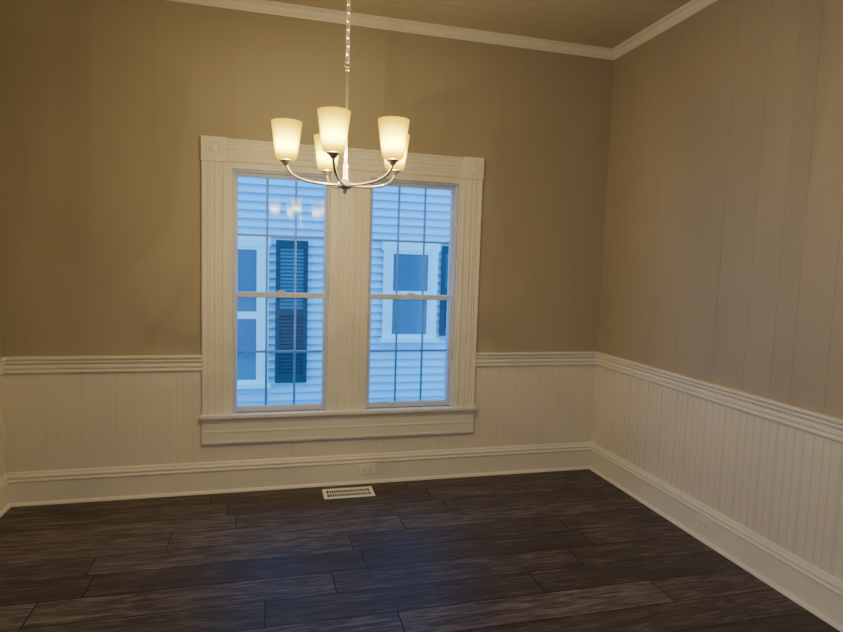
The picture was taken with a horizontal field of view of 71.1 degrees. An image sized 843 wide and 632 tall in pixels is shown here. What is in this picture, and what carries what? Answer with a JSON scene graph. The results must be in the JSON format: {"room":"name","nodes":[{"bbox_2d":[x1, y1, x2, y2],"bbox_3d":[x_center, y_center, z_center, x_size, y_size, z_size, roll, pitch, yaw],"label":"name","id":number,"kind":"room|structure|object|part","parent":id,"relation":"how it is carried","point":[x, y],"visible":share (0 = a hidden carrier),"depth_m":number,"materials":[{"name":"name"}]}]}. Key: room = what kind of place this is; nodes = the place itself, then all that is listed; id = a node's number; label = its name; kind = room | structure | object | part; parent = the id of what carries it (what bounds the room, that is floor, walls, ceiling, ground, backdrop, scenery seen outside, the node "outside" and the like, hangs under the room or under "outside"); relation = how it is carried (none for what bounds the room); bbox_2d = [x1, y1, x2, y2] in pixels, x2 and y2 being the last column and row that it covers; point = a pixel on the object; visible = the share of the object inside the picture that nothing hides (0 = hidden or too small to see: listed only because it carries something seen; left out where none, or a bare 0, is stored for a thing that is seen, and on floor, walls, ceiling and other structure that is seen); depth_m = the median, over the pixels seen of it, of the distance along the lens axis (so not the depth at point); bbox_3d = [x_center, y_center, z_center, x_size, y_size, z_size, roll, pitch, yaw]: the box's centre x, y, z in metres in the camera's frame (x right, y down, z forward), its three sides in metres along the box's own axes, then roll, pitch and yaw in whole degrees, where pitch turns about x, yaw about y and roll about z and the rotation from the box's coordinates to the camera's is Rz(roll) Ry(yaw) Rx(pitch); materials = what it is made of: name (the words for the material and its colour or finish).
{"room":"dining room","nodes":[
{"label":"dining room","id":0,"kind":"room"},
{"bbox_2d":[0,308,5,476],"bbox_3d":[-1.696,-0.133,0.554,0.140,2.966,5.600,0,5,-15],"label":"wall","id":1,"kind":"structure","parent":0,"point":[2,437],"depth_m":3.32,"materials":[{"name":"beige paint"}]},
{"bbox_2d":[0,357,6,375],"bbox_3d":[-1.632,0.533,0.634,0.036,0.098,5.600,0,5,-15],"label":"trim","id":2,"kind":"structure","parent":1,"relation":"attached to","point":[2,359],"depth_m":3.28,"materials":[{"name":"white paint"}]},
{"bbox_2d":[0,473,10,516],"bbox_3d":[-1.654,1.248,0.696,0.035,0.192,5.600,0,5,-15],"label":"baseboard","id":3,"kind":"structure","parent":1,"relation":"attached to","point":[5,506],"depth_m":3.32,"materials":[{"name":"white paint"}]},
{"bbox_3d":[-1.646,1.337,0.697,0.017,0.017,5.582,0,5,-15],"label":"shoe molding","id":4,"kind":"part","parent":3,"relation":"part of","materials":[{"name":"white paint"}]},
{"bbox_2d":[0,0,613,472],"bbox_3d":[-0.541,-0.381,3.816,4.041,2.966,0.140,0,5,-15],"label":"wall","id":5,"kind":"structure","parent":0,"point":[106,106],"depth_m":3.52,"materials":[{"name":"beige paint"}]},
{"bbox_2d":[232,169,329,412],"bbox_3d":[-0.897,-0.147,3.766,0.586,1.495,0.158,0,5,-15],"label":"window","id":6,"kind":"structure","parent":5,"relation":"in","point":[235,172],"depth_m":3.71,"materials":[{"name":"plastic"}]},
{"bbox_3d":[-0.894,0.222,3.747,0.560,0.743,0.024,0,5,-15],"label":"sash","id":7,"kind":"part","parent":6,"relation":"part of","materials":[{"name":"plastic"}]},
{"bbox_3d":[-0.880,-0.497,3.712,0.560,0.761,0.024,0,5,-15],"label":"sash","id":8,"kind":"part","parent":6,"relation":"part of","materials":[{"name":"plastic"}]},
{"bbox_2d":[7,442,591,506],"bbox_3d":[-0.561,1.008,3.852,3.761,0.192,0.035,0,5,-15],"label":"baseboard","id":9,"kind":"structure","parent":5,"relation":"attached to","point":[48,487],"depth_m":3.76,"materials":[{"name":"white paint"}]},
{"bbox_3d":[-0.561,1.096,3.851,3.725,0.017,0.017,0,5,-15],"label":"shoe molding","id":10,"kind":"part","parent":9,"relation":"part of","materials":[{"name":"white paint"}]},
{"bbox_2d":[358,463,375,474],"bbox_3d":[-0.360,1.011,3.901,0.114,0.070,0.008,0,5,-15],"label":"electrical outlet","id":11,"kind":"object","parent":9,"relation":"in","point":[362,468],"visible":1,"depth_m":3.90,"materials":[{"name":"plastic"}]},
{"bbox_2d":[4,351,596,373],"bbox_3d":[-0.539,0.293,3.789,3.761,0.098,0.036,0,5,-15],"label":"trim","id":12,"kind":"structure","parent":5,"relation":"attached to","point":[127,363],"depth_m":3.51,"materials":[{"name":"white paint"}]},
{"bbox_2d":[199,135,484,444],"bbox_3d":[-0.469,-0.128,3.773,1.787,1.859,0.070,0,5,-15],"label":"trim","id":13,"kind":"structure","parent":5,"relation":"attached to","point":[346,416],"depth_m":3.76,"materials":[{"name":"white paint"}]},
{"bbox_3d":[-1.255,-0.157,3.565,0.135,1.527,0.022,0,5,-15],"label":"casing","id":14,"kind":"part","parent":13,"relation":"part of","materials":[{"name":"white paint"}]},
{"bbox_3d":[-0.443,-0.982,3.701,1.487,0.135,0.022,0,5,-15],"label":"head casing","id":15,"kind":"part","parent":13,"relation":"part of","materials":[{"name":"white paint"}]},
{"bbox_3d":[-0.466,-0.151,3.774,0.161,1.527,0.022,0,5,-15],"label":"mullion casing","id":16,"kind":"part","parent":13,"relation":"part of","materials":[{"name":"white paint"}]},
{"bbox_3d":[0.318,-0.145,3.982,0.135,1.527,0.022,0,5,-15],"label":"casing","id":17,"kind":"part","parent":13,"relation":"part of","materials":[{"name":"white paint"}]},
{"bbox_2d":[168,0,613,59],"bbox_3d":[-0.473,-1.820,3.602,3.761,0.058,0.043,0,5,-15],"label":"trim","id":18,"kind":"structure","parent":5,"relation":"attached to","point":[260,6],"depth_m":3.70,"materials":[{"name":"white paint"}]},
{"bbox_2d":[365,178,458,407],"bbox_3d":[-0.084,-0.141,3.982,0.594,1.495,0.158,0,5,-15],"label":"window","id":19,"kind":"structure","parent":5,"relation":"in","point":[450,296],"depth_m":3.95,"materials":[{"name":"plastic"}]},
{"bbox_3d":[-0.082,0.228,3.962,0.568,0.743,0.024,0,5,-15],"label":"sash","id":20,"kind":"part","parent":19,"relation":"part of","materials":[{"name":"plastic"}]},
{"bbox_3d":[-0.067,-0.491,3.927,0.568,0.761,0.024,0,5,-15],"label":"sash","id":21,"kind":"part","parent":19,"relation":"part of","materials":[{"name":"plastic"}]},
{"bbox_2d":[0,469,839,631],"bbox_3d":[0.142,1.408,1.186,4.041,0.100,5.880,0,5,-15],"label":"floor","id":22,"kind":"structure","parent":0,"point":[569,550],"depth_m":2.83,"materials":[{"name":"brown wood"}]},
{"bbox_2d":[322,486,374,499],"bbox_3d":[-0.461,1.113,3.727,0.318,0.011,0.155,0,5,-15],"label":"floor vent","id":23,"kind":"object","parent":22,"relation":"in","point":[352,492],"visible":1,"depth_m":3.72,"materials":[{"name":"white metal"}]},
{"bbox_2d":[327,488,369,496],"bbox_3d":[-0.461,1.115,3.727,0.270,0.004,0.107,0,5,-15],"label":"grille","id":24,"kind":"object","parent":23,"relation":"attached to","point":[338,492],"depth_m":3.73,"materials":[{"name":"white metal"}]},
{"bbox_2d":[267,0,690,48],"bbox_3d":[0.236,-1.645,0.920,4.041,0.100,5.880,0,5,-15],"label":"ceiling","id":25,"kind":"structure","parent":0,"point":[599,23],"depth_m":3.55,"materials":[{"name":"paint"}]},
{"bbox_2d":[271,0,409,193],"bbox_3d":[-0.281,-1.096,2.220,0.533,1.251,0.505,3,5,14],"label":"chandelier","id":26,"kind":"object","parent":25,"relation":"hanging from","point":[332,140],"visible":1,"depth_m":2.19,"materials":[{"name":"white glass"}]},
{"bbox_3d":[-0.512,-0.665,2.243,0.117,0.142,0.117,0,5,-15],"label":"lamp shade","id":27,"kind":"part","parent":26,"relation":"part of","materials":[{"name":"white glass"}]},
{"bbox_3d":[-0.418,-0.541,2.272,0.210,0.074,0.011,1,5,-11],"label":"arm","id":28,"kind":"part","parent":26,"relation":"part of","materials":[{"name":"silver metal"}]},
{"bbox_3d":[-0.396,-0.682,2.482,0.117,0.142,0.117,0,5,-15],"label":"lamp shade","id":29,"kind":"part","parent":26,"relation":"part of","materials":[{"name":"white glass"}]},
{"bbox_3d":[-0.353,-0.551,2.404,0.011,0.074,0.210,-1,6,-28],"label":"arm","id":30,"kind":"part","parent":26,"relation":"part of","materials":[{"name":"silver metal"}]},
{"bbox_3d":[-0.306,-0.643,2.061,0.117,0.142,0.117,0,5,-15],"label":"lamp shade","id":31,"kind":"part","parent":26,"relation":"part of","materials":[{"name":"white glass"}]},
{"bbox_3d":[-0.304,-0.529,2.171,0.011,0.074,0.210,2,5,3],"label":"arm","id":32,"kind":"part","parent":26,"relation":"part of","materials":[{"name":"silver metal"}]},
{"bbox_3d":[-0.289,-0.782,2.273,0.018,0.386,0.023,6,6,39],"label":"stem","id":33,"kind":"part","parent":26,"relation":"part of","materials":[{"name":"silver metal"}]},
{"bbox_3d":[-0.272,-1.317,2.227,0.002,0.731,0.002,0,5,-15],"label":"cord","id":34,"kind":"part","parent":26,"relation":"part of","materials":[{"name":"silver metal"}]},
{"bbox_3d":[-0.272,-1.333,2.226,0.014,0.739,0.014,1,5,-10],"label":"chain","id":35,"kind":"part","parent":26,"relation":"part of","materials":[{"name":"silver metal"}]},
{"bbox_3d":[-0.192,-0.531,2.228,0.210,0.074,0.011,5,6,32],"label":"arm","id":36,"kind":"part","parent":26,"relation":"part of","materials":[{"name":"silver metal"}]},
{"bbox_3d":[-0.194,-0.543,2.365,0.210,0.074,0.011,-2,6,-34],"label":"arm","id":37,"kind":"part","parent":26,"relation":"part of","materials":[{"name":"silver metal"}]},
{"bbox_3d":[-0.103,-0.646,2.164,0.117,0.142,0.117,0,5,-15],"label":"lamp shade","id":38,"kind":"part","parent":26,"relation":"part of","materials":[{"name":"white glass"}]},
{"bbox_3d":[-0.108,-0.667,2.411,0.117,0.142,0.117,0,5,-15],"label":"lamp shade","id":39,"kind":"part","parent":26,"relation":"part of","materials":[{"name":"white glass"}]},
{"bbox_2d":[592,0,842,580],"bbox_3d":[2.074,-0.104,1.552,0.140,2.966,5.600,0,5,-15],"label":"wall","id":40,"kind":"structure","parent":0,"point":[722,262],"depth_m":3.04,"materials":[{"name":"beige paint"}]},
{"bbox_2d":[612,0,717,59],"bbox_3d":[2.030,-1.553,1.403,0.043,0.058,5.600,0,5,-15],"label":"trim","id":41,"kind":"structure","parent":40,"relation":"attached to","point":[692,7],"depth_m":3.58,"materials":[{"name":"white paint"}]},
{"bbox_2d":[589,442,842,631],"bbox_3d":[1.947,1.276,1.650,0.035,0.192,5.600,0,5,-15],"label":"baseboard","id":42,"kind":"structure","parent":40,"relation":"attached to","point":[809,586],"depth_m":2.99,"materials":[{"name":"white paint"}]},
{"bbox_2d":[696,514,712,534],"bbox_3d":[1.533,1.129,3.201,0.008,0.070,0.114,0,5,-15],"label":"electrical outlet","id":43,"kind":"object","parent":42,"relation":"attached to","point":[703,523],"visible":1,"depth_m":3.20,"materials":[{"name":"plastic"}]},
{"bbox_2d":[596,351,842,442],"bbox_3d":[1.969,0.561,1.588,0.036,0.098,5.600,0,5,-15],"label":"trim","id":44,"kind":"structure","parent":40,"relation":"attached to","point":[817,423],"depth_m":2.99,"materials":[{"name":"white paint"}]},
{"label":"outside","id":45,"kind":"structure","parent":0,"visible":0},
{"bbox_3d":[-1.112,1.904,5.440,14.000,0.100,2.860,0,5,-15],"label":"ground","id":46,"kind":"structure","parent":45,"visible":0},
{"bbox_2d":[237,176,450,404],"bbox_3d":[-1.381,-1.320,6.546,14.000,6.112,0.204,0,5,-15],"label":"window glass","id":47,"kind":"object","parent":46,"relation":"on","point":[251,190],"visible":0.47,"depth_m":6.71,"materials":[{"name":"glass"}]},
{"bbox_3d":[-2.061,-0.010,6.443,0.559,1.516,0.008,0,5,-15],"label":"pane","id":48,"kind":"part","parent":47,"relation":"part of","materials":[{"name":"blue glass"}]},
{"bbox_3d":[-2.059,-0.009,6.438,0.559,1.516,0.020,0,5,-15],"label":"sash","id":49,"kind":"part","parent":47,"relation":"part of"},
{"bbox_3d":[-1.463,0.330,6.624,0.258,0.680,0.026,0,5,-15],"label":"louver panel","id":50,"kind":"part","parent":47,"relation":"part of","materials":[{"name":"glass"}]},
{"bbox_2d":[275,240,307,382],"bbox_3d":[-1.451,-0.043,6.590,0.348,1.590,0.030,0,5,-15],"label":"shutter","id":51,"kind":"object","parent":47,"relation":"hanging from","point":[284,249],"depth_m":6.58,"materials":[{"name":"paint"}]},
{"bbox_3d":[-1.440,-0.422,6.559,0.258,0.680,0.026,0,5,-15],"label":"louver panel","id":52,"kind":"part","parent":47,"relation":"part of","materials":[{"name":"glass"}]},
{"bbox_3d":[-0.134,-0.252,6.923,0.480,1.018,0.020,0,5,-15],"label":"sash","id":53,"kind":"part","parent":47,"relation":"part of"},
{"bbox_3d":[-0.136,-0.252,6.929,0.480,1.018,0.008,0,5,-15],"label":"pane","id":54,"kind":"part","parent":47,"relation":"part of","materials":[{"name":"blue glass"}]},
{"bbox_2d":[439,246,448,335],"bbox_3d":[0.409,-0.295,7.057,0.368,1.066,0.030,0,5,-15],"label":"shutter","id":55,"kind":"object","parent":47,"relation":"hanging from","point":[443,270],"depth_m":7.01,"materials":[{"name":"paint"}]},
{"bbox_3d":[0.401,-0.050,7.080,0.278,0.413,0.026,0,5,-15],"label":"louver panel","id":56,"kind":"part","parent":47,"relation":"part of","materials":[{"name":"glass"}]},
{"bbox_3d":[0.416,-0.541,7.038,0.278,0.413,0.026,0,5,-15],"label":"louver panel","id":57,"kind":"part","parent":47,"relation":"part of","materials":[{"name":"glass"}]}
]}

